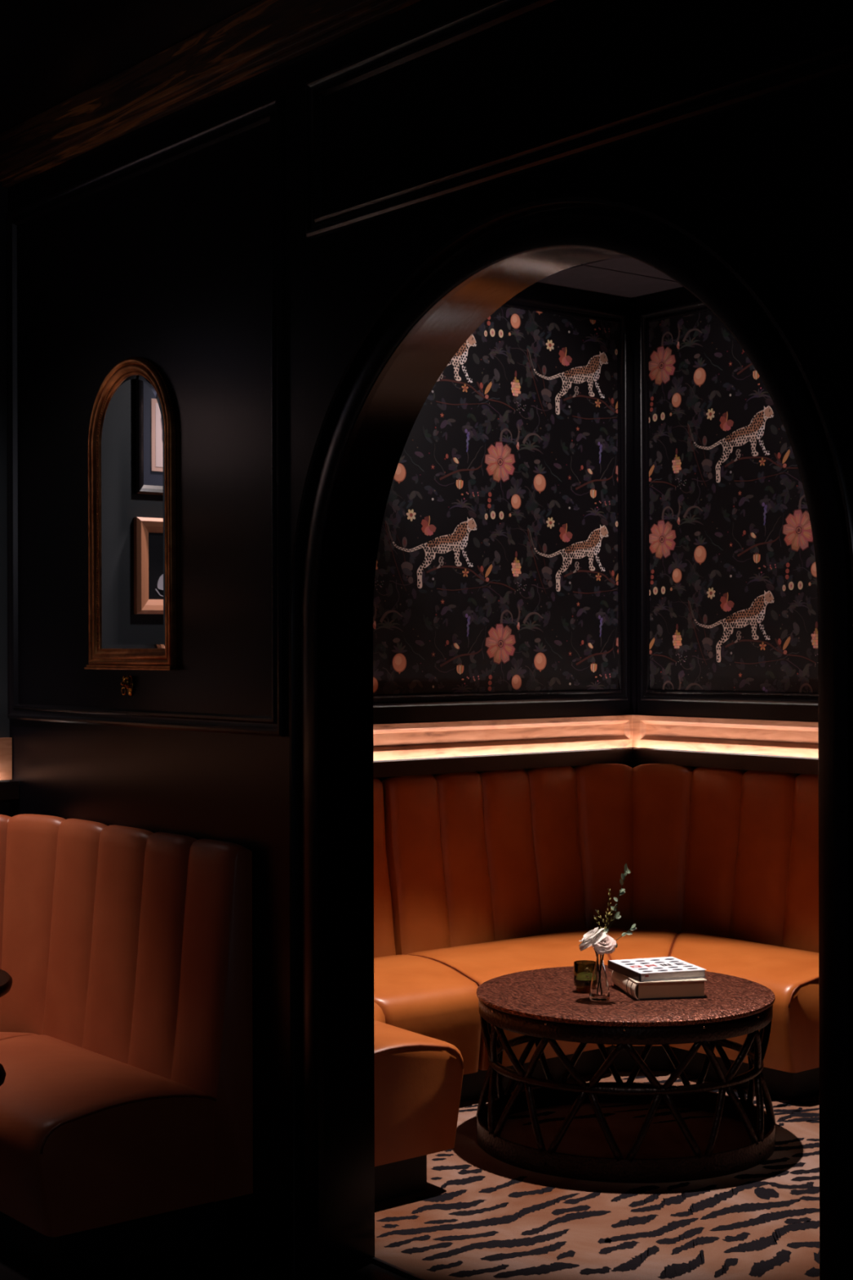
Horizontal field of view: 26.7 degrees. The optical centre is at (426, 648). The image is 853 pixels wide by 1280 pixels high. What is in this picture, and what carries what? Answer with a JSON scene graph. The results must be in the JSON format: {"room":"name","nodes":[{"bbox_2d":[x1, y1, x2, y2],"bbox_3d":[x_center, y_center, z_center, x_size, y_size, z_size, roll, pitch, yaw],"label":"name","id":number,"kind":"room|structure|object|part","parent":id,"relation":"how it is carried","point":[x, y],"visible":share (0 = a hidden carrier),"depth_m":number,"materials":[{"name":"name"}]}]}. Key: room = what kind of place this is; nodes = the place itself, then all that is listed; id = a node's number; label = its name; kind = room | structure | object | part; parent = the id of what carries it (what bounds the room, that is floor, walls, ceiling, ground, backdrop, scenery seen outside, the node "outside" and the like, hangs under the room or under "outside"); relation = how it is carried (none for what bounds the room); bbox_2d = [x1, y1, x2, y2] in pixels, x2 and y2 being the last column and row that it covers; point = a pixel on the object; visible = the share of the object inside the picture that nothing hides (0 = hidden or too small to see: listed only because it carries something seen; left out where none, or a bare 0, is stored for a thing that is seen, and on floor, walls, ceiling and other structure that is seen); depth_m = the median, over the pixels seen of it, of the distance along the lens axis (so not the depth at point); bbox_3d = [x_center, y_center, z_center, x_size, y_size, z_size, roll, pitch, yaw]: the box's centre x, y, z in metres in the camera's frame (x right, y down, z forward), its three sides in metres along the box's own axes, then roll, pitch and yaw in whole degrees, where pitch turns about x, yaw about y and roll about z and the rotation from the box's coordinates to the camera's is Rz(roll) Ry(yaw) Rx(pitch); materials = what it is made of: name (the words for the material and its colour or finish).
{"room":"cocktail lounge","nodes":[
{"label":"cocktail lounge","id":0,"kind":"room"},
{"bbox_2d":[0,0,261,133],"bbox_3d":[-0.787,-1.643,1.768,3.994,0.113,6.940,0,0,-39],"label":"ceiling","id":1,"kind":"structure","parent":0,"point":[52,51],"depth_m":4.68,"materials":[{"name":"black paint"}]},
{"bbox_2d":[0,1229,411,1279],"bbox_3d":[0.351,1.546,2.677,6.890,0.100,6.940,0,0,-39],"label":"floor","id":2,"kind":"structure","parent":0,"point":[233,1256],"depth_m":4.35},
{"bbox_2d":[0,1063,5,1085],"bbox_3d":[-1.056,1.206,3.939,0.264,0.585,0.264,0,0,-39],"label":"stool","id":3,"kind":"object","parent":2,"relation":"on","point":[2,1073],"visible":1,"depth_m":3.94,"materials":[{"name":"black"}]},
{"bbox_2d":[0,968,12,997],"bbox_3d":[-1.238,1.124,4.034,0.602,0.749,0.602,0,0,-39],"label":"bistro table","id":4,"kind":"object","parent":2,"relation":"on","point":[6,980],"visible":1,"depth_m":4.05,"materials":[{"name":"brown wood"}]},
{"bbox_2d":[0,813,253,1277],"bbox_3d":[-1.920,0.997,4.224,2.693,1.007,1.378,0,0,-39],"label":"bench","id":5,"kind":"object","parent":2,"relation":"on","point":[126,1090],"visible":1,"depth_m":4.53,"materials":[{"name":"leather"}]},
{"bbox_2d":[0,1031,38,1039],"bbox_3d":[-1.371,1.227,4.953,0.499,0.294,0.541,0,0,5],"label":"seat cushion","id":6,"kind":"object","parent":5,"relation":"on","point":[3,1035],"depth_m":5.06,"materials":[{"name":"leather"}]},
{"bbox_2d":[0,1034,215,1237],"bbox_3d":[-1.000,1.226,4.679,0.498,0.294,0.928,0,0,-39],"label":"seat cushion","id":7,"kind":"object","parent":5,"relation":"on","point":[96,1131],"depth_m":4.35,"materials":[{"name":"leather"}]},
{"bbox_2d":[374,1070,819,1279],"bbox_3d":[1.104,1.487,4.923,2.584,0.008,4.060,0,0,-39],"label":"carpet","id":8,"kind":"object","parent":2,"relation":"on","point":[479,1215],"visible":0.48,"depth_m":4.76,"materials":[{"name":"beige carpet"}]},
{"bbox_2d":[373,777,497,1202],"bbox_3d":[-0.240,0.971,5.572,1.298,1.030,1.377,0,0,-39],"label":"banquette","id":9,"kind":"object","parent":8,"relation":"on","point":[427,1022],"visible":0.17,"depth_m":4.98,"materials":[{"name":"orange leather"}]},
{"bbox_2d":[373,1002,386,1023],"bbox_3d":[-0.515,1.219,5.579,0.792,0.314,0.331,0,0,11],"label":"seat cushion","id":10,"kind":"object","parent":9,"relation":"on","point":[380,1008],"depth_m":5.53,"materials":[{"name":"orange leather"}]},
{"bbox_3d":[-0.581,0.916,5.598,0.837,0.919,1.861,0,0,4],"label":"backrest","id":11,"kind":"part","parent":9,"relation":"part of","materials":[{"name":"orange leather"}]},
{"bbox_2d":[373,1019,463,1166],"bbox_3d":[-0.369,1.219,5.229,0.453,0.314,0.998,0,0,-39],"label":"seat cushion","id":12,"kind":"object","parent":9,"relation":"on","point":[419,1077],"depth_m":4.87,"materials":[{"name":"orange leather"}]},
{"bbox_2d":[373,954,481,1075],"bbox_3d":[-0.274,1.218,5.870,0.973,0.314,0.677,0,0,-39],"label":"seat cushion","id":13,"kind":"object","parent":9,"relation":"on","point":[418,994],"depth_m":5.76,"materials":[{"name":"orange leather"}]},
{"bbox_2d":[381,763,819,1098],"bbox_3d":[0.717,0.968,6.323,1.446,1.030,1.404,0,0,-39],"label":"banquette","id":14,"kind":"object","parent":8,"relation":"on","point":[492,874],"visible":0.73,"depth_m":6.67,"materials":[{"name":"orange leather"}]},
{"bbox_2d":[405,928,612,1070],"bbox_3d":[0.420,1.215,6.427,1.106,0.314,0.678,0,0,-39],"label":"seat cushion","id":15,"kind":"object","parent":14,"relation":"on","point":[481,955],"depth_m":6.29,"materials":[{"name":"orange leather"}]},
{"bbox_3d":[0.809,0.911,6.716,1.868,0.919,0.841,0,0,8],"label":"backrest","id":16,"kind":"part","parent":14,"relation":"part of","materials":[{"name":"orange leather"}]},
{"bbox_2d":[598,928,678,1045],"bbox_3d":[0.735,1.214,6.593,0.344,0.314,0.843,0,0,12],"label":"seat cushion","id":17,"kind":"object","parent":14,"relation":"on","point":[643,943],"depth_m":6.47,"materials":[{"name":"orange leather"}]},
{"bbox_2d":[669,931,819,1072],"bbox_3d":[1.071,1.214,6.368,0.624,0.314,1.025,0,0,-39],"label":"seat cushion","id":18,"kind":"object","parent":14,"relation":"on","point":[786,963],"depth_m":6.00,"materials":[{"name":"orange leather"}]},
{"bbox_2d":[475,964,776,1182],"bbox_3d":[0.600,1.260,5.442,0.897,0.448,0.897,0,0,-39],"label":"coffee table","id":19,"kind":"object","parent":8,"relation":"on","point":[544,1004],"visible":0.95,"depth_m":5.15,"materials":[{"name":"brown metal"}]},
{"bbox_2d":[573,960,595,992],"bbox_3d":[0.481,0.991,5.439,0.070,0.087,0.070,0,0,-39],"label":"glass","id":20,"kind":"object","parent":19,"relation":"on","point":[583,969],"visible":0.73,"depth_m":5.41,"materials":[{"name":"green glass"}]},
{"bbox_2d":[589,951,609,1001],"bbox_3d":[0.511,0.962,5.307,0.062,0.147,0.062,0,0,-39],"label":"bud vase","id":21,"kind":"object","parent":19,"relation":"on","point":[599,988],"visible":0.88,"depth_m":5.29,"materials":[{"name":"clear glass"}]},
{"bbox_2d":[578,927,607,951],"bbox_3d":[0.493,0.921,5.306,0.092,0.201,0.094,0,0,-39],"label":"rose","id":22,"kind":"object","parent":21,"relation":"in","point":[593,936],"visible":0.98,"depth_m":5.28,"materials":[{"name":"white plant"}]},
{"bbox_2d":[591,934,616,967],"bbox_3d":[0.521,0.930,5.276,0.069,0.184,0.063,0,0,33],"label":"rose","id":23,"kind":"object","parent":21,"relation":"in","point":[607,944],"visible":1,"depth_m":5.26,"materials":[{"name":"white plant"}]},
{"bbox_3d":[0.518,0.945,5.295,0.027,0.154,0.043,0,0,-39],"label":"stem","id":24,"kind":"part","parent":23,"relation":"part of","materials":[{"name":"green plant"}]},
{"bbox_2d":[594,888,617,931],"bbox_3d":[0.529,0.864,5.308,0.070,0.315,0.014,0,0,-2],"label":"rosemary sprig","id":25,"kind":"object","parent":21,"relation":"in","point":[609,895],"visible":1,"depth_m":5.31,"materials":[{"name":"green plant"}]},
{"bbox_2d":[603,862,636,947],"bbox_3d":[0.565,0.823,5.303,0.111,0.381,0.016,0,0,-2],"label":"eucalyptus sprig","id":26,"kind":"object","parent":21,"relation":"in","point":[627,870],"visible":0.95,"depth_m":5.31,"materials":[{"name":"green plant"}]},
{"bbox_3d":[0.559,0.834,5.306,0.097,0.358,0.002,0,0,0],"label":"stem","id":27,"kind":"part","parent":26,"relation":"part of","materials":[{"name":"green plant"}]},
{"bbox_2d":[611,970,706,999],"bbox_3d":[0.701,1.009,5.434,0.226,0.056,0.245,0,0,-10],"label":"book","id":28,"kind":"object","parent":19,"relation":"on","point":[694,988],"visible":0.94,"depth_m":5.32,"materials":[{"name":"beige paper"}]},
{"bbox_2d":[608,956,706,982],"bbox_3d":[0.697,0.969,5.446,0.218,0.025,0.237,0,0,-17],"label":"book","id":29,"kind":"object","parent":28,"relation":"on","point":[664,968],"visible":1,"depth_m":5.38,"materials":[{"name":"white paper"}]},
{"bbox_2d":[620,958,697,977],"bbox_3d":[0.704,0.962,5.432,0.186,0.012,0.201,0,0,-17],"label":"print","id":30,"kind":"object","parent":29,"relation":"on","point":[645,967],"depth_m":5.40,"materials":[{"name":"black"}]},
{"bbox_2d":[0,182,632,816],"bbox_3d":[-1.778,-0.075,5.324,6.890,3.150,0.150,0,0,-39],"label":"wall","id":31,"kind":"structure","parent":0,"point":[538,291],"depth_m":6.77,"materials":[{"name":"black paint"}]},
{"bbox_2d":[0,737,18,799],"bbox_3d":[-2.799,0.375,4.362,3.891,0.187,0.072,0,0,-39],"label":"light","id":32,"kind":"object","parent":31,"relation":"attached to","point":[8,789],"visible":1,"depth_m":5.57,"materials":[{"name":"brown wood"}]},
{"bbox_3d":[-2.814,0.348,4.381,3.891,0.132,0.023,0,0,-39],"label":"wood panel","id":33,"kind":"part","parent":32,"relation":"part of","materials":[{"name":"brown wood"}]},
{"bbox_2d":[373,306,618,694],"bbox_3d":[-0.163,-0.574,6.519,2.404,1.495,0.004,0,0,-39],"label":"wallpaper","id":34,"kind":"object","parent":31,"relation":"attached to","point":[496,569],"visible":0.39,"depth_m":6.90},
{"bbox_2d":[373,295,627,707],"bbox_3d":[-0.161,-0.574,6.515,2.499,1.569,0.017,0,0,-39],"label":"trim","id":35,"kind":"structure","parent":31,"relation":"attached to","point":[517,302],"depth_m":7.21,"materials":[{"name":"black paint"}]},
{"bbox_2d":[373,715,644,777],"bbox_3d":[-0.146,0.365,6.490,2.585,0.187,0.072,0,0,-39],"label":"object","id":36,"kind":"object","parent":31,"relation":"attached to","point":[391,741],"visible":0.56,"depth_m":6.83,"materials":[{"name":"brown wood"}]},
{"bbox_3d":[-0.162,0.338,6.509,2.585,0.132,0.023,0,0,-39],"label":"wood panel","id":37,"kind":"part","parent":36,"relation":"part of","materials":[{"name":"brown wood"}]},
{"bbox_2d":[7,0,852,1275],"bbox_3d":[0.833,-0.080,3.066,0.150,3.150,6.940,0,0,-39],"label":"wall","id":38,"kind":"structure","parent":0,"point":[167,265],"depth_m":4.36,"materials":[{"name":"black paint"}]},
{"bbox_2d":[120,675,133,696],"bbox_3d":[-0.836,0.102,5.002,0.034,0.058,0.034,0,0,-39],"label":"wall ornament","id":39,"kind":"object","parent":38,"relation":"attached to","point":[127,682],"visible":1,"depth_m":5.00,"materials":[{"name":"gold metal"}]},
{"bbox_2d":[84,356,177,670],"bbox_3d":[-0.826,-0.377,4.989,0.027,0.868,0.480,0,0,-39],"label":"arched mirror","id":40,"kind":"object","parent":38,"relation":"attached to","point":[132,434],"visible":1,"depth_m":4.98,"materials":[{"name":"dark stained wood"},{"name":"mirror glass"}]},
{"bbox_3d":[-0.825,0.051,4.990,0.027,0.012,0.480,0,0,-39],"label":"frame sill","id":41,"kind":"part","parent":40,"relation":"part of","materials":[{"name":"brown wood"}]},
{"bbox_2d":[99,374,164,648],"bbox_3d":[-0.819,-0.381,4.995,0.002,0.763,0.370,0,0,-39],"label":"mirror glass","id":42,"kind":"object","parent":40,"relation":"attached to","point":[132,406],"depth_m":4.99,"materials":[{"name":"silver mirror"}]},
{"bbox_2d":[5,94,285,737],"bbox_3d":[-0.829,-0.571,5.002,0.017,1.575,1.514,0,0,-39],"label":"trim","id":43,"kind":"structure","parent":38,"relation":"attached to","point":[272,110],"depth_m":4.71,"materials":[{"name":"black paint"}]},
{"bbox_2d":[0,0,421,187],"bbox_3d":[0.798,-1.517,2.944,0.050,0.151,6.790,0,0,-39],"label":"ceiling beam","id":44,"kind":"structure","parent":38,"relation":"attached to","point":[264,35],"depth_m":4.71,"materials":[{"name":"brown wood"}]},
{"bbox_2d":[372,1257,426,1279],"bbox_3d":[0.340,1.489,3.801,0.011,0.011,1.500,0,0,-39],"label":"trim","id":45,"kind":"structure","parent":38,"relation":"attached to","point":[398,1270],"depth_m":4.31,"materials":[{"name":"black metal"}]},
{"bbox_2d":[288,191,852,1279],"bbox_3d":[0.210,0.284,3.698,0.034,2.424,1.724,0,0,-39],"label":"trim","id":46,"kind":"structure","parent":38,"relation":"attached to","point":[657,235],"depth_m":3.43,"materials":[{"name":"black paint"}]},
{"bbox_2d":[305,0,852,237],"bbox_3d":[1.137,-1.180,2.550,0.017,0.375,4.552,0,0,-39],"label":"trim","id":47,"kind":"structure","parent":38,"relation":"attached to","point":[838,59],"depth_m":3.79,"materials":[{"name":"black paint"}]},
{"bbox_2d":[537,257,682,297],"bbox_3d":[1.145,-1.493,4.985,2.746,0.130,4.340,0,0,-39],"label":"ceiling","id":48,"kind":"structure","parent":0,"point":[630,277],"depth_m":6.92,"materials":[{"name":"black paint"}]},
{"bbox_2d":[631,286,818,775],"bbox_3d":[2.208,-0.027,5.740,0.150,3.030,4.190,0,0,-39],"label":"wall","id":49,"kind":"structure","parent":0,"point":[680,295],"depth_m":7.13,"materials":[{"name":"black paint"}]},
{"bbox_2d":[629,302,637,714],"bbox_3d":[0.842,-0.572,7.311,0.012,1.675,0.030,0,0,-39],"label":"trim","id":50,"kind":"structure","parent":49,"relation":"attached to","point":[633,305],"depth_m":7.30,"materials":[{"name":"black paint"}]},
{"bbox_2d":[623,715,818,774],"bbox_3d":[1.284,0.361,6.716,0.072,0.187,1.470,0,0,-39],"label":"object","id":51,"kind":"object","parent":49,"relation":"attached to","point":[748,736],"visible":0.93,"depth_m":6.88,"materials":[{"name":"brown wood"}]},
{"bbox_3d":[1.303,0.334,6.732,0.023,0.132,1.470,0,0,-39],"label":"wood panel","id":52,"kind":"part","parent":51,"relation":"part of","materials":[{"name":"brown wood"}]},
{"bbox_2d":[640,300,817,705],"bbox_3d":[1.327,-0.578,6.702,0.017,1.569,1.473,0,0,-39],"label":"trim","id":53,"kind":"structure","parent":49,"relation":"attached to","point":[695,307],"depth_m":7.24,"materials":[{"name":"black paint"}]},
{"bbox_2d":[648,311,817,693],"bbox_3d":[1.330,-0.578,6.705,0.004,1.495,1.394,0,0,-39],"label":"wallpaper","id":54,"kind":"object","parent":49,"relation":"attached to","point":[733,593],"visible":0.74,"depth_m":6.94}
]}

